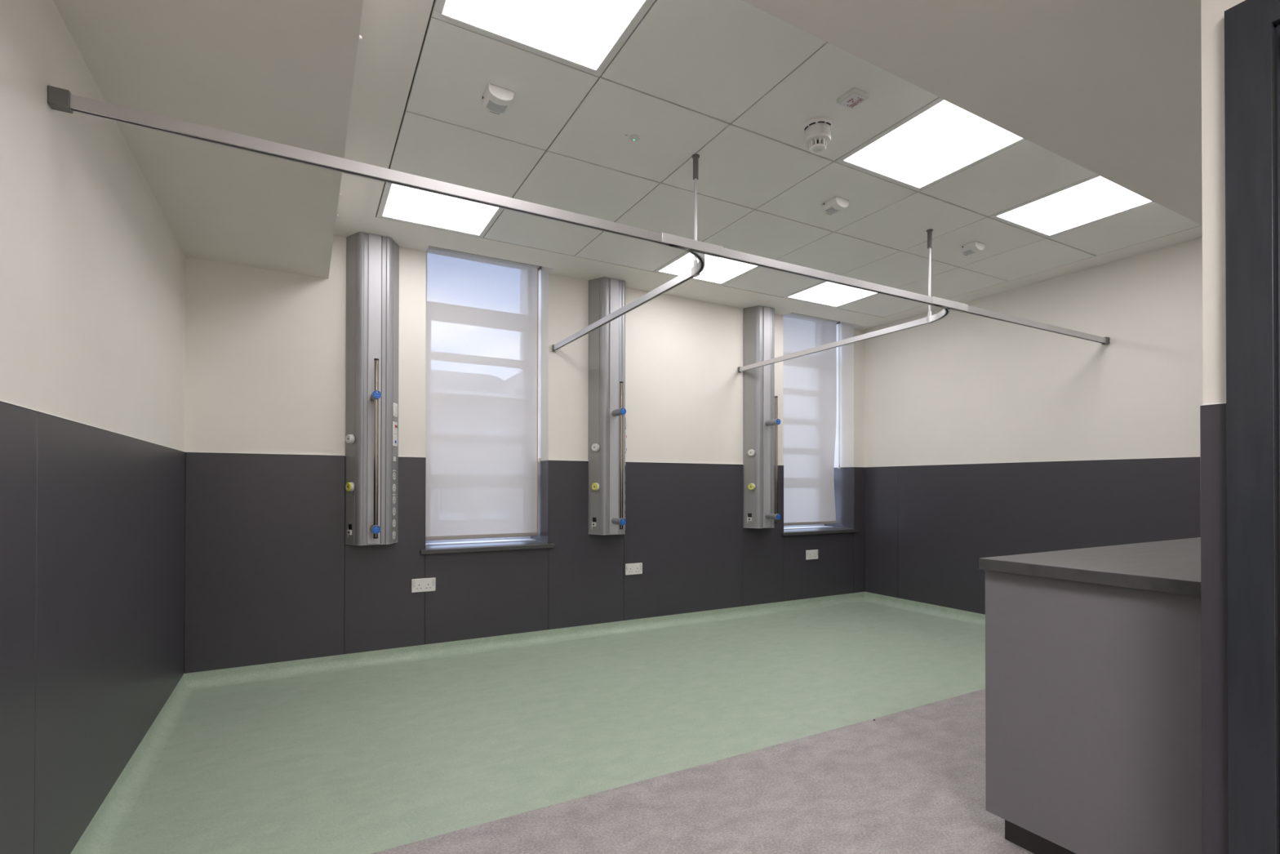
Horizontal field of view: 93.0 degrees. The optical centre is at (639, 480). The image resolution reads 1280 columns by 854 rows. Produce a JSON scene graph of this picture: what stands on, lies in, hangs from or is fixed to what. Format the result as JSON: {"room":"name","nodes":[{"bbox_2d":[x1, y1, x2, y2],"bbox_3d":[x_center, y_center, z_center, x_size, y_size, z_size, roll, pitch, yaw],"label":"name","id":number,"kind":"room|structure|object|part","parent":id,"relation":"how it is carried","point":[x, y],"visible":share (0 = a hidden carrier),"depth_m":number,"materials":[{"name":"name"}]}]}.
{"room":"hospital ward","nodes":[
{"label":"hospital ward","id":0,"kind":"room"},
{"bbox_2d":[0,0,186,853],"bbox_3d":[-1.158,-0.319,0.727,0.206,2.860,5.791,0,0,-29],"label":"wall","id":1,"kind":"structure","parent":0,"point":[93,268],"depth_m":1.71,"materials":[{"name":"beige paint"}]},
{"bbox_3d":[-0.562,0.424,-0.152,0.004,1.203,3.684,0,0,-29],"label":"cladding panel","id":2,"kind":"part","parent":1,"relation":"part of","materials":[{"name":"grey plastic"}]},
{"bbox_3d":[-1.965,0.440,2.381,0.004,1.203,2.101,0,0,-29],"label":"cladding panel","id":3,"kind":"part","parent":1,"relation":"part of","materials":[{"name":"grey plastic"}]},
{"bbox_2d":[70,673,195,853],"bbox_3d":[-1.944,1.080,2.395,0.060,0.082,2.097,0,0,-29],"label":"baseboard","id":4,"kind":"structure","parent":1,"relation":"attached to","point":[102,832],"depth_m":2.21,"materials":[{"name":"green plastic"}]},
{"bbox_2d":[53,0,362,278],"bbox_3d":[-0.769,-1.489,0.950,0.692,0.516,5.791,0,0,-29],"label":"ceiling","id":5,"kind":"structure","parent":1,"relation":"attached to","point":[277,71],"depth_m":1.97,"materials":[{"name":"paint"}]},
{"bbox_2d":[335,0,364,222],"bbox_3d":[-0.324,-1.256,0.869,0.010,0.049,4.620,0,0,-29],"label":"edging strip","id":6,"kind":"object","parent":5,"relation":"attached to","point":[359,36],"visible":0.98,"depth_m":1.89,"materials":[{"name":"white plastic"}]},
{"bbox_2d":[183,235,864,673],"bbox_3d":[-0.271,-0.290,4.810,5.716,2.860,0.508,0,0,-29],"label":"wall","id":7,"kind":"structure","parent":0,"point":[271,575],"depth_m":3.94,"materials":[{"name":"beige paint"}]},
{"bbox_3d":[-2.131,0.447,3.491,0.780,1.203,0.004,0,0,-29],"label":"cladding panel","id":8,"kind":"part","parent":7,"relation":"part of","materials":[{"name":"grey plastic"}]},
{"bbox_2d":[344,231,399,545],"bbox_3d":[-1.590,-0.549,3.642,0.304,1.864,0.275,0,0,-29],"label":"bedhead service panel","id":9,"kind":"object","parent":7,"relation":"attached to","point":[372,260],"depth_m":3.65,"materials":[{"name":"metal"}]},
{"bbox_2d":[346,524,351,537],"bbox_3d":[-1.741,0.301,3.644,0.025,0.084,0.041,0,0,-29],"label":"socket","id":10,"kind":"object","parent":9,"relation":"attached to","point":[348,526],"depth_m":3.64,"materials":[{"name":"white plastic"}]},
{"bbox_2d":[345,481,355,491],"bbox_3d":[-1.728,0.035,3.626,0.052,0.061,0.063,0,0,-29],"label":"outlet","id":11,"kind":"object","parent":9,"relation":"attached to","point":[350,486],"depth_m":3.61,"materials":[{"name":"yellow plastic"}]},
{"bbox_2d":[345,434,355,444],"bbox_3d":[-1.728,-0.250,3.628,0.052,0.061,0.063,0,0,-29],"label":"outlet","id":12,"kind":"object","parent":9,"relation":"attached to","point":[350,438],"depth_m":3.62,"materials":[{"name":"white plastic"}]},
{"bbox_3d":[-1.625,0.382,3.699,0.302,0.004,0.133,0,0,-29],"label":"plate","id":13,"kind":"part","parent":9,"relation":"part of","materials":[{"name":"silver metal"}]},
{"bbox_3d":[-1.594,-0.552,3.648,0.072,1.858,0.009,0,0,-29],"label":"panel","id":14,"kind":"part","parent":9,"relation":"part of","materials":[{"name":"silver metal"}]},
{"bbox_2d":[392,531,395,538],"bbox_3d":[-1.518,0.335,3.751,0.003,0.050,0.050,0,0,-2],"label":"power socket","id":15,"kind":"object","parent":9,"relation":"attached to","point":[393,532],"depth_m":3.75,"materials":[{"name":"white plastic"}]},
{"bbox_2d":[392,519,395,527],"bbox_3d":[-1.518,0.262,3.751,0.003,0.050,0.050,0,0,-2],"label":"power socket","id":16,"kind":"object","parent":9,"relation":"attached to","point":[393,520],"depth_m":3.75,"materials":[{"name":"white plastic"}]},
{"bbox_2d":[392,507,395,515],"bbox_3d":[-1.518,0.189,3.752,0.003,0.050,0.050,0,0,-2],"label":"power socket","id":17,"kind":"object","parent":9,"relation":"attached to","point":[393,508],"depth_m":3.75,"materials":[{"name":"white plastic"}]},
{"bbox_2d":[392,495,395,503],"bbox_3d":[-1.517,0.116,3.752,0.003,0.050,0.050,0,0,-2],"label":"power socket","id":18,"kind":"object","parent":9,"relation":"attached to","point":[393,496],"depth_m":3.75,"materials":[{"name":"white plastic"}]},
{"bbox_2d":[392,484,395,491],"bbox_3d":[-1.517,0.043,3.753,0.003,0.050,0.050,0,0,-2],"label":"power socket","id":19,"kind":"object","parent":9,"relation":"attached to","point":[393,485],"depth_m":3.75,"materials":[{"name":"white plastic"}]},
{"bbox_2d":[392,471,395,479],"bbox_3d":[-1.517,-0.030,3.753,0.003,0.050,0.050,0,0,-2],"label":"power socket","id":20,"kind":"object","parent":9,"relation":"attached to","point":[393,473],"depth_m":3.75,"materials":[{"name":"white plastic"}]},
{"bbox_2d":[392,402,397,417],"bbox_3d":[-1.512,-0.437,3.756,0.011,0.086,0.056,0,0,-2],"label":"switch plate","id":21,"kind":"object","parent":9,"relation":"attached to","point":[394,404],"depth_m":3.74,"materials":[{"name":"white plastic"}]},
{"bbox_3d":[-1.514,-0.289,3.755,0.009,0.150,0.060,0,0,-2],"label":"call panel","id":22,"kind":"part","parent":9,"relation":"part of","materials":[{"name":"white plastic"}]},
{"bbox_3d":[-1.585,0.450,3.794,0.463,1.203,0.004,0,0,-29],"label":"cladding panel","id":23,"kind":"part","parent":7,"relation":"part of","materials":[{"name":"grey plastic"}]},
{"bbox_2d":[411,577,435,592],"bbox_3d":[-1.386,0.667,3.893,0.147,0.086,0.014,0,0,-29],"label":"wall socket","id":24,"kind":"object","parent":7,"relation":"attached to","point":[423,584],"visible":1,"depth_m":3.89,"materials":[{"name":"white plastic"}]},
{"bbox_2d":[425,536,536,546],"bbox_3d":[-1.186,-0.597,4.425,0.836,2.135,0.205,0,0,-29],"label":"window","id":25,"kind":"structure","parent":7,"relation":"in","point":[441,542],"depth_m":4.40,"materials":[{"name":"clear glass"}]},
{"bbox_2d":[425,245,541,540],"bbox_3d":[-1.098,-0.619,4.277,0.831,2.042,0.060,0,0,-29],"label":"roller blind","id":26,"kind":"object","parent":7,"relation":"attached to","point":[482,460],"visible":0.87,"depth_m":4.27,"materials":[{"name":"fabric"}]},
{"bbox_3d":[-0.732,-0.856,4.457,0.017,1.414,0.005,0,0,-29],"label":"pull chain","id":27,"kind":"part","parent":26,"relation":"part of","materials":[{"name":"white plastic"}]},
{"bbox_3d":[-1.017,0.763,4.107,0.834,0.583,0.004,0,0,-29],"label":"cladding panel","id":28,"kind":"part","parent":7,"relation":"part of","materials":[{"name":"grey plastic"}]},
{"bbox_2d":[420,540,554,554],"bbox_3d":[-1.067,0.458,4.206,0.902,0.028,0.285,0,0,-29],"label":"windowsill","id":29,"kind":"structure","parent":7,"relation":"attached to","point":[464,548],"depth_m":4.13,"materials":[{"name":"plastic"}]},
{"bbox_2d":[184,591,865,689],"bbox_3d":[-0.139,1.097,4.559,5.316,0.082,0.060,0,0,-29],"label":"baseboard","id":30,"kind":"structure","parent":7,"relation":"attached to","point":[277,670],"depth_m":4.06,"materials":[{"name":"green plastic"}]},
{"bbox_3d":[-0.387,0.456,4.458,0.602,1.203,0.004,0,0,-29],"label":"cladding panel","id":31,"kind":"part","parent":7,"relation":"part of","materials":[{"name":"grey plastic"}]},
{"bbox_2d":[587,276,626,534],"bbox_3d":[-0.184,-0.542,4.421,0.304,1.864,0.275,0,0,-29],"label":"bedhead service panel","id":32,"kind":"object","parent":7,"relation":"attached to","point":[607,421],"depth_m":4.42,"materials":[{"name":"metal"}]},
{"bbox_2d":[591,517,595,526],"bbox_3d":[-0.335,0.308,4.423,0.025,0.084,0.041,0,0,-29],"label":"socket","id":33,"kind":"object","parent":32,"relation":"attached to","point":[593,519],"depth_m":4.42,"materials":[{"name":"white plastic"}]},
{"bbox_2d":[591,482,599,490],"bbox_3d":[-0.322,0.042,4.405,0.052,0.061,0.063,0,0,-29],"label":"outlet","id":34,"kind":"object","parent":32,"relation":"attached to","point":[595,486],"depth_m":4.39,"materials":[{"name":"yellow plastic"}]},
{"bbox_2d":[591,443,599,451],"bbox_3d":[-0.322,-0.243,4.407,0.052,0.061,0.063,0,0,-29],"label":"outlet","id":35,"kind":"object","parent":32,"relation":"attached to","point":[595,446],"depth_m":4.40,"materials":[{"name":"white plastic"}]},
{"bbox_3d":[-0.189,-0.545,4.427,0.072,1.858,0.009,0,0,-29],"label":"panel","id":36,"kind":"part","parent":32,"relation":"part of","materials":[{"name":"silver metal"}]},
{"bbox_2d":[625,562,642,575],"bbox_3d":[-0.046,0.671,4.635,0.147,0.086,0.014,0,0,-29],"label":"wall socket","id":37,"kind":"object","parent":7,"relation":"attached to","point":[630,568],"visible":1,"depth_m":4.63,"materials":[{"name":"white plastic"}]},
{"bbox_3d":[0.373,0.460,4.879,1.131,1.203,0.004,0,0,-29],"label":"cladding panel","id":38,"kind":"part","parent":7,"relation":"part of","materials":[{"name":"grey plastic"}]},
{"bbox_2d":[742,305,780,528],"bbox_3d":[1.073,-0.535,5.117,0.304,1.864,0.275,0,0,-29],"label":"bedhead service panel","id":39,"kind":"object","parent":7,"relation":"attached to","point":[761,421],"depth_m":5.12,"materials":[{"name":"metal"}]},
{"bbox_2d":[746,513,751,523],"bbox_3d":[0.922,0.315,5.119,0.025,0.084,0.041,0,0,-29],"label":"socket","id":40,"kind":"object","parent":39,"relation":"attached to","point":[748,515],"depth_m":5.12,"materials":[{"name":"white plastic"}]},
{"bbox_2d":[747,483,755,490],"bbox_3d":[0.934,0.049,5.101,0.052,0.061,0.063,0,0,-29],"label":"outlet","id":41,"kind":"object","parent":39,"relation":"attached to","point":[751,486],"depth_m":5.09,"materials":[{"name":"yellow plastic"}]},
{"bbox_2d":[747,448,755,456],"bbox_3d":[0.935,-0.236,5.103,0.052,0.061,0.063,0,0,-29],"label":"outlet","id":42,"kind":"object","parent":39,"relation":"attached to","point":[751,452],"depth_m":5.09,"materials":[{"name":"white plastic"}]},
{"bbox_3d":[1.069,-0.538,5.123,0.072,1.858,0.009,0,0,-29],"label":"panel","id":43,"kind":"part","parent":39,"relation":"part of","materials":[{"name":"silver metal"}]},
{"bbox_3d":[1.069,0.463,5.264,0.455,1.203,0.004,0,0,-29],"label":"cladding panel","id":44,"kind":"part","parent":7,"relation":"part of","materials":[{"name":"grey plastic"}]},
{"bbox_2d":[783,524,833,529],"bbox_3d":[1.486,-0.583,5.906,0.886,2.135,0.205,0,0,-29],"label":"window","id":45,"kind":"structure","parent":7,"relation":"in","point":[816,526],"depth_m":5.95,"materials":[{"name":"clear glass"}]},
{"bbox_2d":[782,312,839,525],"bbox_3d":[1.567,-0.605,5.753,0.864,2.042,0.060,0,0,-29],"label":"roller blind","id":46,"kind":"object","parent":7,"relation":"attached to","point":[809,380],"visible":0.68,"depth_m":5.78,"materials":[{"name":"fabric"}]},
{"bbox_3d":[1.948,-0.843,5.942,0.017,1.414,0.005,0,0,-29],"label":"pull chain","id":47,"kind":"part","parent":46,"relation":"part of","materials":[{"name":"white plastic"}]},
{"bbox_2d":[805,549,817,559],"bbox_3d":[1.566,0.670,5.528,0.147,0.086,0.014,0,0,-29],"label":"wall socket","id":48,"kind":"object","parent":7,"relation":"attached to","point":[810,554],"visible":1,"depth_m":5.52,"materials":[{"name":"white plastic"}]},
{"bbox_3d":[1.655,0.776,5.587,0.884,0.583,0.004,0,0,-29],"label":"cladding panel","id":49,"kind":"part","parent":7,"relation":"part of","materials":[{"name":"grey plastic"}]},
{"bbox_2d":[781,527,859,535],"bbox_3d":[1.605,0.471,5.686,0.952,0.028,0.285,0,0,-29],"label":"windowsill","id":50,"kind":"structure","parent":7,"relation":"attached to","point":[825,530],"depth_m":5.62,"materials":[{"name":"laminate"}]},
{"bbox_3d":[2.107,0.469,5.839,0.143,1.203,0.004,0,0,-29],"label":"cladding panel","id":51,"kind":"part","parent":7,"relation":"part of","materials":[{"name":"grey plastic"}]},
{"bbox_2d":[108,601,1034,853],"bbox_3d":[1.201,1.184,2.139,5.716,0.120,6.391,0,0,-29],"label":"floor","id":52,"kind":"structure","parent":0,"point":[757,734],"depth_m":2.54,"materials":[{"name":"green plastic"}]},
{"bbox_2d":[985,569,1202,853],"bbox_3d":[2.006,0.702,2.110,1.800,0.845,0.605,0,0,-29],"label":"base cabinet","id":53,"kind":"object","parent":52,"relation":"on","point":[1093,691],"visible":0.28,"depth_m":1.65,"materials":[{"name":"laminate"}]},
{"bbox_2d":[978,537,1200,596],"bbox_3d":[2.019,0.262,2.101,1.870,0.036,0.581,0,0,-29],"label":"countertop","id":54,"kind":"structure","parent":53,"relation":"on","point":[1171,566],"depth_m":1.77,"materials":[{"name":"laminate"}]},
{"bbox_2d":[333,0,1202,329],"bbox_3d":[0.514,-1.605,3.405,5.316,0.248,2.740,0,0,-29],"label":"ceiling","id":55,"kind":"structure","parent":0,"point":[735,85],"depth_m":2.85,"materials":[{"name":"tile"}]},
{"bbox_2d":[376,182,503,237],"bbox_3d":[-1.089,-1.489,3.325,0.596,0.013,0.539,0,0,-29],"label":"recessed light","id":56,"kind":"object","parent":55,"relation":"in","point":[400,203],"visible":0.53,"depth_m":3.35,"materials":[{"name":"white plastic"}]},
{"bbox_2d":[481,84,514,115],"bbox_3d":[-0.550,-1.466,2.345,0.101,0.047,0.104,0,0,-29],"label":"sensor","id":57,"kind":"object","parent":55,"relation":"attached to","point":[495,100],"visible":1,"depth_m":2.32,"materials":[{"name":"white plastic"}]},
{"bbox_2d":[431,0,655,76],"bbox_3d":[-0.273,-1.498,1.853,0.596,0.013,0.561,0,0,-29],"label":"recessed light","id":58,"kind":"object","parent":55,"relation":"in","point":[586,36],"visible":1,"depth_m":1.98,"materials":[{"name":"white plastic"}]},
{"bbox_2d":[47,85,1109,373],"bbox_3d":[0.346,-1.199,3.705,5.316,0.560,2.048,0,0,-29],"label":"rail","id":59,"kind":"object","parent":55,"relation":"attached to","point":[61,100],"visible":1,"depth_m":2.27,"materials":[{"name":"metal"}]},
{"bbox_3d":[0.254,-1.204,2.778,0.013,0.462,0.013,0,0,-29],"label":"suspension rod","id":60,"kind":"part","parent":59,"relation":"part of","materials":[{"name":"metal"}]},
{"bbox_3d":[1.707,-1.197,3.583,0.013,0.462,0.013,0,0,-29],"label":"suspension rod","id":61,"kind":"part","parent":59,"relation":"part of","materials":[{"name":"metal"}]},
{"bbox_2d":[624,134,639,141],"bbox_3d":[-0.033,-1.481,2.634,0.063,0.012,0.048,0,0,2],"label":"recessed light","id":62,"kind":"object","parent":55,"relation":"in","point":[633,137],"visible":1,"depth_m":2.62,"materials":[{"name":"white plastic"}]},
{"bbox_2d":[653,251,759,284],"bbox_3d":[0.486,-1.481,4.197,0.596,0.013,0.539,0,0,-29],"label":"recessed light","id":63,"kind":"object","parent":55,"relation":"in","point":[717,270],"visible":0.55,"depth_m":4.23,"materials":[{"name":"white plastic"}]},
{"bbox_2d":[803,116,832,153],"bbox_3d":[0.742,-1.431,2.537,0.116,0.110,0.116,0,0,-29],"label":"smoke detector","id":64,"kind":"object","parent":55,"relation":"attached to","point":[816,131],"visible":1,"depth_m":2.50,"materials":[{"name":"white plastic"}]},
{"bbox_2d":[782,280,879,307],"bbox_3d":[1.535,-1.475,4.779,0.596,0.013,0.539,0,0,-29],"label":"recessed light","id":65,"kind":"object","parent":55,"relation":"in","point":[824,293],"visible":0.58,"depth_m":4.81,"materials":[{"name":"white plastic"}]},
{"bbox_2d":[821,196,848,214],"bbox_3d":[1.036,-1.458,3.229,0.101,0.047,0.104,0,0,-29],"label":"sensor","id":66,"kind":"object","parent":55,"relation":"attached to","point":[835,204],"visible":1,"depth_m":3.20,"materials":[{"name":"grey plastic"}]},
{"bbox_2d":[836,87,869,109],"bbox_3d":[0.825,-1.478,2.355,0.086,0.020,0.086,0,0,-29],"label":"indicator","id":67,"kind":"object","parent":55,"relation":"attached to","point":[854,97],"visible":1,"depth_m":2.34,"materials":[{"name":"white plastic"}]},
{"bbox_2d":[835,97,1026,191],"bbox_3d":[1.301,-1.490,2.725,0.596,0.013,0.561,0,0,-29],"label":"recessed light","id":68,"kind":"object","parent":55,"relation":"in","point":[941,140],"visible":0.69,"depth_m":2.70,"materials":[{"name":"white plastic"}]},
{"bbox_2d":[960,241,984,255],"bbox_3d":[2.081,-1.452,3.808,0.101,0.047,0.104,0,0,-29],"label":"sensor","id":69,"kind":"object","parent":55,"relation":"attached to","point":[975,246],"visible":1,"depth_m":3.78,"materials":[{"name":"grey plastic"}]},
{"bbox_2d":[988,173,1154,238],"bbox_3d":[2.351,-1.484,3.307,0.596,0.013,0.561,0,0,-29],"label":"recessed light","id":70,"kind":"object","parent":55,"relation":"in","point":[1095,198],"visible":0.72,"depth_m":3.28,"materials":[{"name":"white plastic"}]},
{"bbox_2d":[864,237,1203,614],"bbox_3d":[3.113,-0.288,4.388,0.206,2.860,3.526,0,0,-29],"label":"wall","id":71,"kind":"structure","parent":0,"point":[984,437],"depth_m":4.53,"materials":[{"name":"beige paint"}]},
{"bbox_3d":[2.263,0.468,5.710,0.004,1.203,0.373,0,0,-29],"label":"cladding panel","id":72,"kind":"part","parent":71,"relation":"part of","materials":[{"name":"grey plastic"}]},
{"bbox_2d":[864,591,985,626],"bbox_3d":[2.654,1.104,4.942,0.060,0.082,2.097,0,0,-29],"label":"baseboard","id":73,"kind":"structure","parent":71,"relation":"attached to","point":[966,616],"depth_m":5.26,"materials":[{"name":"green plastic"}]},
{"bbox_3d":[3.117,0.459,4.169,0.004,1.203,3.147,0,0,-29],"label":"cladding panel","id":74,"kind":"part","parent":71,"relation":"part of","materials":[{"name":"grey plastic"}]},
{"bbox_2d":[1200,0,1245,853],"bbox_3d":[3.190,-0.310,1.123,3.236,2.860,2.269,0,0,-29],"label":"wall","id":75,"kind":"structure","parent":0,"point":[1213,462],"depth_m":1.31,"materials":[{"name":"beige paint"}]},
{"bbox_2d":[741,0,1202,225],"bbox_3d":[1.913,-1.560,0.881,5.316,0.368,3.071,0,0,-29],"label":"ceiling","id":76,"kind":"structure","parent":75,"relation":"attached to","point":[1112,89],"depth_m":2.00,"materials":[{"name":"paint"}]},
{"bbox_3d":[1.239,0.437,1.305,0.004,1.203,0.052,0,0,-29],"label":"cladding panel","id":77,"kind":"part","parent":75,"relation":"part of","materials":[{"name":"grey plastic"}]},
{"bbox_2d":[1224,0,1279,853],"bbox_3d":[1.546,0.060,0.861,0.200,2.112,1.033,0,0,-29],"label":"door","id":78,"kind":"structure","parent":75,"relation":"in","point":[1251,27],"depth_m":1.24,"materials":[{"name":"black paint"}]}
]}

